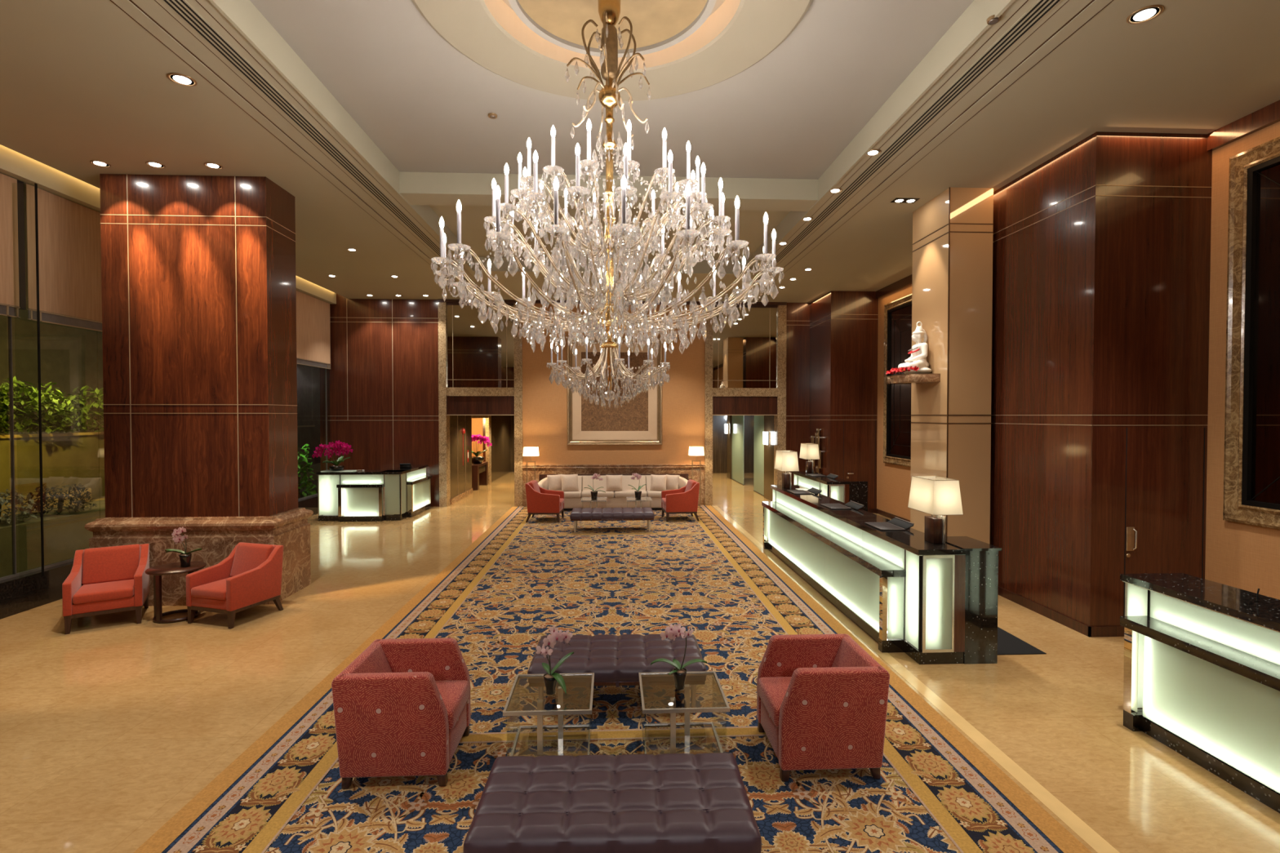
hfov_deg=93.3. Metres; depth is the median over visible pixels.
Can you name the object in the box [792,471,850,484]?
countertop
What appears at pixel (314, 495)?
window
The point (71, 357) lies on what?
wall
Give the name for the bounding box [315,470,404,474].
countertop
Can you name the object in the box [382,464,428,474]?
countertop
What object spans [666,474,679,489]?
throw pillow
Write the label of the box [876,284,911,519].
wall
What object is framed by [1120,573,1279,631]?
countertop
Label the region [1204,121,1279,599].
wall
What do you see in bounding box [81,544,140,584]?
cushion
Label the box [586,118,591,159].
candle
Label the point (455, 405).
trim
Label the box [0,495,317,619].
wall
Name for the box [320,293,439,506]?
wall
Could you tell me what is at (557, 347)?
candle
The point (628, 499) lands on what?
coffee table
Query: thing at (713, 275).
candle
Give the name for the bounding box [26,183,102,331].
roller blind
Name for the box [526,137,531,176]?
candle
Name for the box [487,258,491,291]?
candle
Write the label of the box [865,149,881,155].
recessed light
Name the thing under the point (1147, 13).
recessed light
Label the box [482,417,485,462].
trim
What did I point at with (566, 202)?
candle
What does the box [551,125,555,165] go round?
candle
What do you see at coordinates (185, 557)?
potted orchid
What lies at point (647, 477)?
cushion
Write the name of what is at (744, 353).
wall mirror
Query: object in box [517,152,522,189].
candle
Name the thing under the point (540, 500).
armchair
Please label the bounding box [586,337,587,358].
candle
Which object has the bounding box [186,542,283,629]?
armchair
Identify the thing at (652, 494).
seat cushion
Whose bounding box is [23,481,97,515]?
bush
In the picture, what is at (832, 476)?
monitor
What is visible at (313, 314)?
roller blind
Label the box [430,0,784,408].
chandelier
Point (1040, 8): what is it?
ceiling vent
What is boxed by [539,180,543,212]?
candle
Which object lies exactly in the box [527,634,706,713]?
ottoman
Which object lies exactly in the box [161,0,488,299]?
ceiling vent
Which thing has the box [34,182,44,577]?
glass fin
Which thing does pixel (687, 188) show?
candle
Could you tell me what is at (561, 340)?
candle
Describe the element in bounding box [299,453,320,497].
ground
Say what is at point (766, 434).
wall sconce
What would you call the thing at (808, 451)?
table lamp
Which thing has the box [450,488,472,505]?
baseboard
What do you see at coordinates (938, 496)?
table lamp
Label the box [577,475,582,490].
cushion
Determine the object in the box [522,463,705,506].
wainscot
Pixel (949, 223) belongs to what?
trim
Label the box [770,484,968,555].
countertop
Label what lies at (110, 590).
seat cushion
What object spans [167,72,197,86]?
recessed light
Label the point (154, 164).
recessed light
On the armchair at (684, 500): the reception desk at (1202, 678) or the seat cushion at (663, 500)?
the seat cushion at (663, 500)
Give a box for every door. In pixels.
[843,421,875,478]
[1123,427,1205,616]
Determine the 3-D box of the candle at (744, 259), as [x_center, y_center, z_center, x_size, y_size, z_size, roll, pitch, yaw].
[0.921,-1.360,5.354,0.033,0.297,0.033,0,1,-3]
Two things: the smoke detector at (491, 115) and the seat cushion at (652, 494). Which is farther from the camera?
the seat cushion at (652, 494)
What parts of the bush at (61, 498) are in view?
stem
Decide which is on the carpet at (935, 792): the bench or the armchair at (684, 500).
the armchair at (684, 500)
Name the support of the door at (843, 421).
in the wall at (843, 353)
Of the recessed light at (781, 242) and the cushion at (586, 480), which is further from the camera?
the cushion at (586, 480)
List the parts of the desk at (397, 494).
glass, post, glass, glass, post, glass, glass, post, glass, glass, glass, post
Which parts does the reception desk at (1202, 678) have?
post, glass, glass, glass, glass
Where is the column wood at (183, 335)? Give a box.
[99,173,297,517]
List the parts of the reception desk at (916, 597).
post, glass, glass, glass, glass, glass, glass, glass, glass, glass, post, glass, glass, panel frame, panel frame, panel glass, panel frame, panel frame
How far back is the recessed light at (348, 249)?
11.06 m
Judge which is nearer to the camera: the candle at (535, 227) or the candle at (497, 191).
the candle at (497, 191)
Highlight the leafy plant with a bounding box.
[297,444,316,498]
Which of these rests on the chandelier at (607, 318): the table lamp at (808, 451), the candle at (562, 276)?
the candle at (562, 276)
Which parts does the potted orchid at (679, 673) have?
flower, flower, flower stem, flower, pot, flower, flower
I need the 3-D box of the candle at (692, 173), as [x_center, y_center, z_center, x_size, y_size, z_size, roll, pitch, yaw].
[0.437,-1.964,4.977,0.033,0.297,0.033,0,1,-3]
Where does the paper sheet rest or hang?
on the reception desk at (916, 597)
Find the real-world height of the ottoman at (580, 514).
0.422 m
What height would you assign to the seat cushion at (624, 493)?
0.150 m
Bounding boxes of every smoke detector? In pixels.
[488,112,497,119]
[986,14,1001,24]
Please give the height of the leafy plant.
1.725 m
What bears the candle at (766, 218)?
on the chandelier at (607, 318)
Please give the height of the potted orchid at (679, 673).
0.473 m
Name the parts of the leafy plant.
stem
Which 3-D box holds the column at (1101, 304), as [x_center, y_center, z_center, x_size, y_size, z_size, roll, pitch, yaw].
[5.733,-0.463,7.909,1.820,5.440,2.710,0,1,-3]
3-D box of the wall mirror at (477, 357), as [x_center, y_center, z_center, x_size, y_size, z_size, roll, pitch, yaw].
[-4.199,-2.107,15.920,1.765,2.160,0.038,0,1,-3]
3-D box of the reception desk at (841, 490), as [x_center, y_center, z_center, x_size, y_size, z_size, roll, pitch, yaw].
[3.890,1.611,12.873,1.010,1.115,2.240,0,1,-3]
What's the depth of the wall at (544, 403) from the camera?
16.13 m
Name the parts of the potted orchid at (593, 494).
pot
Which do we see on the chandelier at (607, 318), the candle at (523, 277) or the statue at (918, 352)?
the candle at (523, 277)
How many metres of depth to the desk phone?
14.67 m
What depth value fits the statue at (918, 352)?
8.53 m
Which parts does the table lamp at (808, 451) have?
lamp shade, steel plate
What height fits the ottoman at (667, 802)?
0.422 m
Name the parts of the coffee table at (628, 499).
frame, glass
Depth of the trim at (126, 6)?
5.87 m
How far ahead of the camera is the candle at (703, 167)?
4.22 m
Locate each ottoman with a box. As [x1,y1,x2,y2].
[462,752,761,852]
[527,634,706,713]
[569,507,654,533]
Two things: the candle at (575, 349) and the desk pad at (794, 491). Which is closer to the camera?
the candle at (575, 349)
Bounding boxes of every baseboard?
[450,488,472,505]
[867,508,1124,637]
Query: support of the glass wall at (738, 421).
on the floor
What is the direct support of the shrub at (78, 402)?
on the wall at (77, 458)
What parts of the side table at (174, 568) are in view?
leg, leg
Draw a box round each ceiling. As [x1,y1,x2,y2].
[0,0,1279,303]
[249,0,973,179]
[411,0,813,101]
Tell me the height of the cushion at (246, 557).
0.400 m
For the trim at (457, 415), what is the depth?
17.91 m
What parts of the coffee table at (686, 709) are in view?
glass, post, shelf frame, frame, post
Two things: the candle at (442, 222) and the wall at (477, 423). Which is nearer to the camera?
the candle at (442, 222)
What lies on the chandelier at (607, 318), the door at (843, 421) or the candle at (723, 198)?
the candle at (723, 198)
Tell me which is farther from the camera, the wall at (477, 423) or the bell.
the wall at (477, 423)
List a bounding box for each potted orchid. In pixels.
[164,526,201,567]
[311,440,353,471]
[471,434,492,463]
[535,625,573,695]
[584,473,604,499]
[628,472,646,498]
[650,623,706,689]
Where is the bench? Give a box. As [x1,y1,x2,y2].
[0,488,91,516]
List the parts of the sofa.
armrest, frame, armrest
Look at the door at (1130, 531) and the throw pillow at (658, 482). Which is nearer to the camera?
the door at (1130, 531)
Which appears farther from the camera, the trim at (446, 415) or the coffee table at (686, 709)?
the trim at (446, 415)
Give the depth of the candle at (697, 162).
4.69 m
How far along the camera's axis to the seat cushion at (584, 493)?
15.11 m
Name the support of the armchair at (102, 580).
on the floor
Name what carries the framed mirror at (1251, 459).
attached to the wall at (1242, 556)
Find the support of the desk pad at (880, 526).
on the reception desk at (916, 597)
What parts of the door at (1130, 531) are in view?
handle plate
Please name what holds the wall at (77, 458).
on the ground
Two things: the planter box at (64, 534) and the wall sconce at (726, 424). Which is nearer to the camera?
the planter box at (64, 534)
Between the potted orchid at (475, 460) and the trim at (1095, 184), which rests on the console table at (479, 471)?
the potted orchid at (475, 460)
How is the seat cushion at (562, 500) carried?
on the armchair at (540, 500)
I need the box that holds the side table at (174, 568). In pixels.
[144,561,206,623]
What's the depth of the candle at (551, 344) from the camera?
4.74 m
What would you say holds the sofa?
on the carpet at (935, 792)
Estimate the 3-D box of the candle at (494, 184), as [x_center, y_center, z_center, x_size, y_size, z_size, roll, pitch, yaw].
[-1.090,-1.705,4.512,0.033,0.297,0.033,0,1,-3]
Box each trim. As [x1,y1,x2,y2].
[99,173,297,517]
[111,0,1111,302]
[328,298,809,462]
[437,298,786,414]
[438,302,786,506]
[446,414,777,415]
[457,415,466,491]
[471,415,491,484]
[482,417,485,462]
[810,184,1212,426]
[875,99,1279,298]
[911,186,993,536]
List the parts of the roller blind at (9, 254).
rail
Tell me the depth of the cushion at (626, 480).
15.72 m
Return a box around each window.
[0,179,74,580]
[297,368,327,500]
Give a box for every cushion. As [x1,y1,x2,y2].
[71,578,133,604]
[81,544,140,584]
[191,577,230,599]
[230,542,274,577]
[528,480,540,493]
[560,489,582,497]
[560,498,564,506]
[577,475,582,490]
[581,489,613,497]
[582,475,606,490]
[614,489,647,497]
[622,475,645,489]
[645,475,650,490]
[646,489,668,497]
[661,497,665,505]
[684,479,696,492]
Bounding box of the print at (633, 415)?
[581,351,648,431]
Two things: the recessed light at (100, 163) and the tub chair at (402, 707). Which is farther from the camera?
the recessed light at (100, 163)
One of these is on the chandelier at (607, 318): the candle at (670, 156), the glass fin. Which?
the candle at (670, 156)
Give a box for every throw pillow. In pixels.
[546,474,561,490]
[560,474,578,491]
[605,475,622,491]
[649,474,666,490]
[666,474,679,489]
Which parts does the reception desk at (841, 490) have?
glass, glass, glass, panel frame, panel glass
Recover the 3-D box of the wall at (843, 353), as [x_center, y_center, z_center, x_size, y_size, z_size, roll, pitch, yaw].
[5.448,-0.604,15.733,1.670,5.440,1.850,0,1,-3]
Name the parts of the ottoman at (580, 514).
leg, frame, leg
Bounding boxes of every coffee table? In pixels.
[502,672,594,756]
[581,497,606,508]
[626,497,652,507]
[638,671,729,754]
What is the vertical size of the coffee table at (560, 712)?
0.450 m
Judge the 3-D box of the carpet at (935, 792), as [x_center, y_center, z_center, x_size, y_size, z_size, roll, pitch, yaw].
[-0.405,2.231,8.857,5.240,0.019,14.250,0,1,-3]
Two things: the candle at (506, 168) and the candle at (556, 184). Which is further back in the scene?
the candle at (506, 168)
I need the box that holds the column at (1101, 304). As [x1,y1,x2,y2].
[989,131,1212,626]
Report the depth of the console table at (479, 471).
19.93 m
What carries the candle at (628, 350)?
on the chandelier at (607, 318)
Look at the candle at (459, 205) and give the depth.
3.94 m
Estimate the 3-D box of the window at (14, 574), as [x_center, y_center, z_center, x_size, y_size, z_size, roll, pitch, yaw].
[-7.401,-0.481,1.153,0.080,4.880,15.000,0,1,-3]
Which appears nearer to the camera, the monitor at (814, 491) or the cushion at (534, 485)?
the monitor at (814, 491)
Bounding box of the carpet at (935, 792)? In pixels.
[133,505,1091,852]
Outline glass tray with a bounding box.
[320,470,355,471]
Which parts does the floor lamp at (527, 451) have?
post, lamp shade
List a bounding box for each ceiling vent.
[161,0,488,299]
[729,0,1062,301]
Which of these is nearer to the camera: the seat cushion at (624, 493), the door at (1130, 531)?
the door at (1130, 531)
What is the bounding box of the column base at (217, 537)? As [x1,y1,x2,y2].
[84,507,313,606]
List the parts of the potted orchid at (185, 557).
flower, flower, flower, flower, pot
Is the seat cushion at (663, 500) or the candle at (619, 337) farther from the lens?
the seat cushion at (663, 500)
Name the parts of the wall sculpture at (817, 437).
plate, plate, plate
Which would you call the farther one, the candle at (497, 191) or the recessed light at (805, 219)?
the recessed light at (805, 219)
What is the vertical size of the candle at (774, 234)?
0.297 m
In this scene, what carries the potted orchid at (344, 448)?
on the glass tray
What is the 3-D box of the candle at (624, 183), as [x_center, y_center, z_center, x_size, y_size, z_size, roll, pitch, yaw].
[-0.095,-1.328,3.549,0.033,0.297,0.033,0,1,-3]
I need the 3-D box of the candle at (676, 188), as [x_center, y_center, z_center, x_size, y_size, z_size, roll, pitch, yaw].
[0.321,-1.968,5.225,0.033,0.297,0.033,0,1,-3]
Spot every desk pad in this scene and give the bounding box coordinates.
[786,489,811,493]
[806,473,826,476]
[820,503,851,509]
[864,522,906,530]
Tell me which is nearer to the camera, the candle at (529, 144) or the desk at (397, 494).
the candle at (529, 144)
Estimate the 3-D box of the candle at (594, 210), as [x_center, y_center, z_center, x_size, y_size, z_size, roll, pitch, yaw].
[-0.410,-1.973,5.489,0.033,0.297,0.033,0,1,-3]
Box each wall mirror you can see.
[446,305,514,387]
[712,306,777,387]
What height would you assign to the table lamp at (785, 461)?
0.653 m
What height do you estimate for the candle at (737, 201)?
0.297 m
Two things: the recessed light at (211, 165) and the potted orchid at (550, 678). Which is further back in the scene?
the recessed light at (211, 165)
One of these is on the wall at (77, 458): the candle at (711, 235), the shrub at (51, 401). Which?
the shrub at (51, 401)
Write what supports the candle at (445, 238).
on the chandelier at (607, 318)
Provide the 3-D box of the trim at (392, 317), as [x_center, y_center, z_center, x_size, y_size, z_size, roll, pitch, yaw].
[-1.773,-0.609,16.025,12.730,5.440,0.005,0,1,-3]
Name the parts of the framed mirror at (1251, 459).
frame, dark glass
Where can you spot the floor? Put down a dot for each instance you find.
(111, 726)
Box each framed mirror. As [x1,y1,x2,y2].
[883,293,911,467]
[1222,136,1279,529]
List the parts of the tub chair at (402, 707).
leg, backrest, armrest, armrest, leg, seat, rail, leg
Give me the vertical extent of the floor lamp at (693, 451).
1.585 m
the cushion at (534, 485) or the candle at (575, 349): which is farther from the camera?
the cushion at (534, 485)
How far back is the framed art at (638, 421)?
16.11 m
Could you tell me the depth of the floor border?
4.56 m
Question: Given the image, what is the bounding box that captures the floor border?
[713,506,1119,852]
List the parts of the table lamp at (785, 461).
lamp shade, steel plate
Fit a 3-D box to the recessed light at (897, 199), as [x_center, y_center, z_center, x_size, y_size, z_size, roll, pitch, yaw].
[3.740,-3.187,8.525,0.340,0.013,0.170,0,1,-3]
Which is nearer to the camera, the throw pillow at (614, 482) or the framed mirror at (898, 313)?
the framed mirror at (898, 313)
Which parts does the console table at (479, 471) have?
leg, drawer, leg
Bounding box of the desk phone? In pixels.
[399,463,411,468]
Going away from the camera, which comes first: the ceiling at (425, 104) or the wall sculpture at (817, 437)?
the ceiling at (425, 104)
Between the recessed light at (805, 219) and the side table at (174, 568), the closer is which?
the side table at (174, 568)
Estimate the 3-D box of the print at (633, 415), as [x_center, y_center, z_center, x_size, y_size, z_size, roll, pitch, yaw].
[-0.671,-0.930,16.108,1.786,2.100,0.001,0,1,-3]
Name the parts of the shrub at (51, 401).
stem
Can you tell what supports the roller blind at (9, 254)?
attached to the window at (14, 574)
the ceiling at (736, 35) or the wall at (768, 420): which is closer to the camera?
the ceiling at (736, 35)
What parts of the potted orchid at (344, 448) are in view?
pot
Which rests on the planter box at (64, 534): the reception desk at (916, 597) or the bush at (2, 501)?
the bush at (2, 501)
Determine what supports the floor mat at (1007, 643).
on the floor
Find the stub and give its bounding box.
[1254,588,1260,602]
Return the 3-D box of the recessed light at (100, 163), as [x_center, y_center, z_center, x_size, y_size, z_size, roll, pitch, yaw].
[-6.504,-3.165,7.283,0.192,0.011,0.192,0,1,-3]
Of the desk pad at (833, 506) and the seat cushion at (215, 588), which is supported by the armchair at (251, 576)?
the seat cushion at (215, 588)
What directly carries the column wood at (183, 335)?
on the column base at (217, 537)
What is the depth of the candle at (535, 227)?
5.39 m
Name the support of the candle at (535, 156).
on the chandelier at (607, 318)
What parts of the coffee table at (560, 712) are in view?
post, frame, shelf frame, post, glass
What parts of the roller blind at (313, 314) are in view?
rail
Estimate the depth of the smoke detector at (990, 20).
4.61 m
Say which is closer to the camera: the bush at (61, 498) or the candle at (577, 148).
the candle at (577, 148)
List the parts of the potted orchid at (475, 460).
pot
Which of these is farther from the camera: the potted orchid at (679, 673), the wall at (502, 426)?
the wall at (502, 426)
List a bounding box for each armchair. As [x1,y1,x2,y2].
[62,543,149,634]
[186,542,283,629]
[524,480,564,522]
[661,479,699,521]
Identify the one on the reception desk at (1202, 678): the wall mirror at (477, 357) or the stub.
the stub
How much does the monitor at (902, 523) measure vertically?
0.071 m
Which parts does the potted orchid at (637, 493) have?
pot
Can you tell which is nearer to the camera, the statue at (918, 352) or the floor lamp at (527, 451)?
the statue at (918, 352)
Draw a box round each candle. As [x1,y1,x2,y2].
[439,217,444,257]
[444,233,446,271]
[456,200,461,244]
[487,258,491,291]
[491,178,496,216]
[495,185,500,231]
[504,163,508,203]
[510,211,514,240]
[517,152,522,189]
[521,267,525,297]
[523,167,527,199]
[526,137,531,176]
[533,151,537,192]
[534,218,537,249]
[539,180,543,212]
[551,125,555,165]
[551,343,552,362]
[553,176,559,224]
[556,346,558,364]
[560,275,563,302]
[560,340,562,359]
[564,188,567,218]
[575,142,580,186]
[575,349,577,367]
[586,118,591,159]
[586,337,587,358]
[592,192,595,222]
[618,337,620,358]
[621,175,626,223]
[623,142,628,186]
[626,120,631,159]
[627,350,629,368]
[647,338,649,359]
[651,189,655,219]
[661,225,664,254]
[662,128,666,167]
[664,342,666,362]
[667,150,672,191]
[675,182,679,214]
[677,272,680,302]
[685,182,690,229]
[686,140,690,178]
[691,170,694,202]
[695,155,699,191]
[701,162,705,203]
[709,208,713,239]
[712,266,715,296]
[718,177,723,215]
[720,192,724,228]
[734,195,739,239]
[742,256,746,288]
[763,212,768,253]
[763,246,766,279]
[771,229,776,266]
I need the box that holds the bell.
[462,427,465,465]
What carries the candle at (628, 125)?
on the chandelier at (607, 318)
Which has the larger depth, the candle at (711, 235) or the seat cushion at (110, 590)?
the seat cushion at (110, 590)
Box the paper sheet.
[795,488,808,490]
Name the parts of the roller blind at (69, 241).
rail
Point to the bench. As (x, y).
(89, 490)
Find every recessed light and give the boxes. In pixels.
[89,160,111,167]
[145,161,165,168]
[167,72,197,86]
[204,162,222,168]
[346,248,357,251]
[778,241,788,244]
[802,217,813,221]
[829,187,842,193]
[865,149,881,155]
[890,197,919,203]
[1126,4,1163,24]
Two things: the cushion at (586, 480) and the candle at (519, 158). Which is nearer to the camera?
the candle at (519, 158)
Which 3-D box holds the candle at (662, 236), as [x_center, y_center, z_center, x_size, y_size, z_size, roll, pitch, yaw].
[0.212,-1.724,5.590,0.033,0.297,0.033,0,1,-3]
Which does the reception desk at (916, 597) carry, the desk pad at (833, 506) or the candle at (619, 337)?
the desk pad at (833, 506)
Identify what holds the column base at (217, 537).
on the floor
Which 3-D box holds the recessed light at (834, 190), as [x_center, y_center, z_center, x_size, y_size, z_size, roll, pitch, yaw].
[2.636,-3.181,8.154,0.179,0.011,0.179,0,1,-3]
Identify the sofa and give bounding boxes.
[537,473,688,511]
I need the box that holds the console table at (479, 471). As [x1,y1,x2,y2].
[471,462,488,490]
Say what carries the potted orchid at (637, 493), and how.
on the coffee table at (628, 499)
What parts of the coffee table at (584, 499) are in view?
frame, glass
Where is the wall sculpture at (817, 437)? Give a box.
[810,428,822,472]
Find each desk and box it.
[315,464,432,521]
[761,484,1001,664]
[791,471,867,511]
[1120,573,1279,813]
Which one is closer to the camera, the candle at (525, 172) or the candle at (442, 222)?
the candle at (442, 222)
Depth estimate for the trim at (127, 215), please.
7.67 m
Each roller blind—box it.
[0,173,20,318]
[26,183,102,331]
[296,290,330,368]
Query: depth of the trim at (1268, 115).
6.22 m
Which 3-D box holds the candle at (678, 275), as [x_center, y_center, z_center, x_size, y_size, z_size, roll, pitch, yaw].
[0.385,-1.371,5.936,0.033,0.297,0.033,0,1,-3]
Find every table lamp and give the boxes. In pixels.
[774,450,799,488]
[799,443,819,472]
[907,475,963,543]
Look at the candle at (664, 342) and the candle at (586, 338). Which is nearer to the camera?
the candle at (586, 338)
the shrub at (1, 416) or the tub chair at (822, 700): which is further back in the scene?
the shrub at (1, 416)
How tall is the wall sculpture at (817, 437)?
1.170 m
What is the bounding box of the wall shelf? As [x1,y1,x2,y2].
[886,373,940,384]
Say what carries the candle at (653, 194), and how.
on the chandelier at (607, 318)
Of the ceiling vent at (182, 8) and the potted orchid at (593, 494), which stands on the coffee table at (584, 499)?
the potted orchid at (593, 494)
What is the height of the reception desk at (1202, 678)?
1.115 m
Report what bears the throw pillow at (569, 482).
on the sofa
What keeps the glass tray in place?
on the desk at (397, 494)
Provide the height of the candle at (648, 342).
0.154 m
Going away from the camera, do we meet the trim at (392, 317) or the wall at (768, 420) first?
the trim at (392, 317)
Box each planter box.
[0,499,105,577]
[91,462,320,502]
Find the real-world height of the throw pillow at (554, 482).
0.407 m
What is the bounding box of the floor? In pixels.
[0,471,1279,852]
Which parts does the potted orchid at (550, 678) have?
flower, flower, flower, pot, flower, flower, flower, flower stem, flower, flower, flower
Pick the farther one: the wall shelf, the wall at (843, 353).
the wall at (843, 353)
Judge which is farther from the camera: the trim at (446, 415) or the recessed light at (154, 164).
the trim at (446, 415)
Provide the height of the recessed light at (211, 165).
0.011 m
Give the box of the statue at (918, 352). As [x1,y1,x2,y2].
[897,321,931,373]
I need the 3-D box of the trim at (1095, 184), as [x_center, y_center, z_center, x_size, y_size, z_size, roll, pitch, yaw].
[5.318,-1.389,11.426,1.324,2.583,9.814,0,1,-3]
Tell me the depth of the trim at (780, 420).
15.96 m
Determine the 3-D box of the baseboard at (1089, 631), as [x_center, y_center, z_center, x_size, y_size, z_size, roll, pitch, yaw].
[5.592,2.249,5.354,1.340,0.110,22.100,0,1,-3]
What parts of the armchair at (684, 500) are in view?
armrest, rail, armrest, leg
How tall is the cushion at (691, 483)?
0.432 m
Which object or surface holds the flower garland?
on the wall shelf
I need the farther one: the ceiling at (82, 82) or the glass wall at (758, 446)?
the glass wall at (758, 446)
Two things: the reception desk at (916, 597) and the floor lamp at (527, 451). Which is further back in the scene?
the floor lamp at (527, 451)
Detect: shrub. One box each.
[0,375,76,434]
[0,391,8,434]
[61,385,103,431]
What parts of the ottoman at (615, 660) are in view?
leg, frame, leg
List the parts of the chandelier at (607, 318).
arm, arm, arm, arm, arm, arm, arm, arm, arm, arm, arm, arm, arm, arm, arm, arm, arm, arm, crown arm, arm, arm, crown arm, arm, arm, arm, arm, arm, crown arm, arm, bead chain, stem, arm, arm, arm, arm, crown arm, arm, arm, crown arm, arm, arm, arm, arm, arm, arm, arm, arm, arm, arm, arm, arm, arm, arm, arm, arm, arm, arm, arm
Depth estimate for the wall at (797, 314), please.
16.29 m
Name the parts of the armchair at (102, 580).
leg, armrest, rail, rail, leg, armrest, leg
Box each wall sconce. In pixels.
[724,423,728,433]
[763,431,768,444]
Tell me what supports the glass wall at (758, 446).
on the floor
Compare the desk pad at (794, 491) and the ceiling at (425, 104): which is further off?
the desk pad at (794, 491)
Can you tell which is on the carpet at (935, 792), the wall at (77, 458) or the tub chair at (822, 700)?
the tub chair at (822, 700)
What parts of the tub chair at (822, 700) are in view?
leg, rail, seat, leg, armrest, armrest, backrest, leg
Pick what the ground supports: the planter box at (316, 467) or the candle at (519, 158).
the planter box at (316, 467)
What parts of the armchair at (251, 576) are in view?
leg, rail, armrest, leg, rail, armrest, leg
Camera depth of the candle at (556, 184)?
3.55 m
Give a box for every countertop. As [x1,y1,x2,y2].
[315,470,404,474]
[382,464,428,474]
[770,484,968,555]
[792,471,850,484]
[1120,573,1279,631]
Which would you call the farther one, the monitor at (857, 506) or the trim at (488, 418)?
the trim at (488, 418)
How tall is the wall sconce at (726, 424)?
0.360 m
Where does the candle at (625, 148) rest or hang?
on the chandelier at (607, 318)
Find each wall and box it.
[0,191,319,452]
[0,425,315,499]
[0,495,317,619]
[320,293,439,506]
[449,415,471,498]
[471,417,483,462]
[491,415,514,482]
[522,303,704,464]
[712,415,754,473]
[727,415,773,501]
[731,415,744,484]
[753,415,764,496]
[786,302,810,484]
[809,290,878,508]
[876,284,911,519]
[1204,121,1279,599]
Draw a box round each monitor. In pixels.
[806,487,822,494]
[826,473,838,479]
[844,500,864,510]
[887,516,914,529]
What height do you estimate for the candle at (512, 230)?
0.297 m
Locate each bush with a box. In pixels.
[0,488,36,524]
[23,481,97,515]
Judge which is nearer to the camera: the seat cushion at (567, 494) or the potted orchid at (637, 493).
the potted orchid at (637, 493)
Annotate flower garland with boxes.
[885,365,919,374]
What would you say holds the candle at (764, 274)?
on the chandelier at (607, 318)
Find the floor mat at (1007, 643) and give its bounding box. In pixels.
[997,626,1046,655]
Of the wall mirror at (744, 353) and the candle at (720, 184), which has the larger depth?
the wall mirror at (744, 353)
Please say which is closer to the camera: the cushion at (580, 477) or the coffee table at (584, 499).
the coffee table at (584, 499)
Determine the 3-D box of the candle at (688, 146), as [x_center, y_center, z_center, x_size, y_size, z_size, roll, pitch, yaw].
[0.357,-1.954,4.448,0.033,0.297,0.033,0,1,-3]
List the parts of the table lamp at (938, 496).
lamp shade, shade trim, steel plate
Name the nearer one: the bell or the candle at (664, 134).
the candle at (664, 134)
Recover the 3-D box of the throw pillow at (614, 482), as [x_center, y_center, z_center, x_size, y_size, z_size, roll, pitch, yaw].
[-0.654,1.432,15.361,0.420,0.399,0.216,0,1,-3]
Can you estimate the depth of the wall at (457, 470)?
17.25 m
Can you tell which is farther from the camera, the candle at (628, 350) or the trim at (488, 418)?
the trim at (488, 418)
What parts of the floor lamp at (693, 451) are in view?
lamp shade, post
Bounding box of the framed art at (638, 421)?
[566,337,662,444]
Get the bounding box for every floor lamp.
[522,447,538,507]
[688,446,704,506]
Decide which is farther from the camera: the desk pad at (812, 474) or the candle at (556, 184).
the desk pad at (812, 474)
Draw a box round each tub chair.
[331,638,470,789]
[756,634,889,782]
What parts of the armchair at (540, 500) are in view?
armrest, rail, armrest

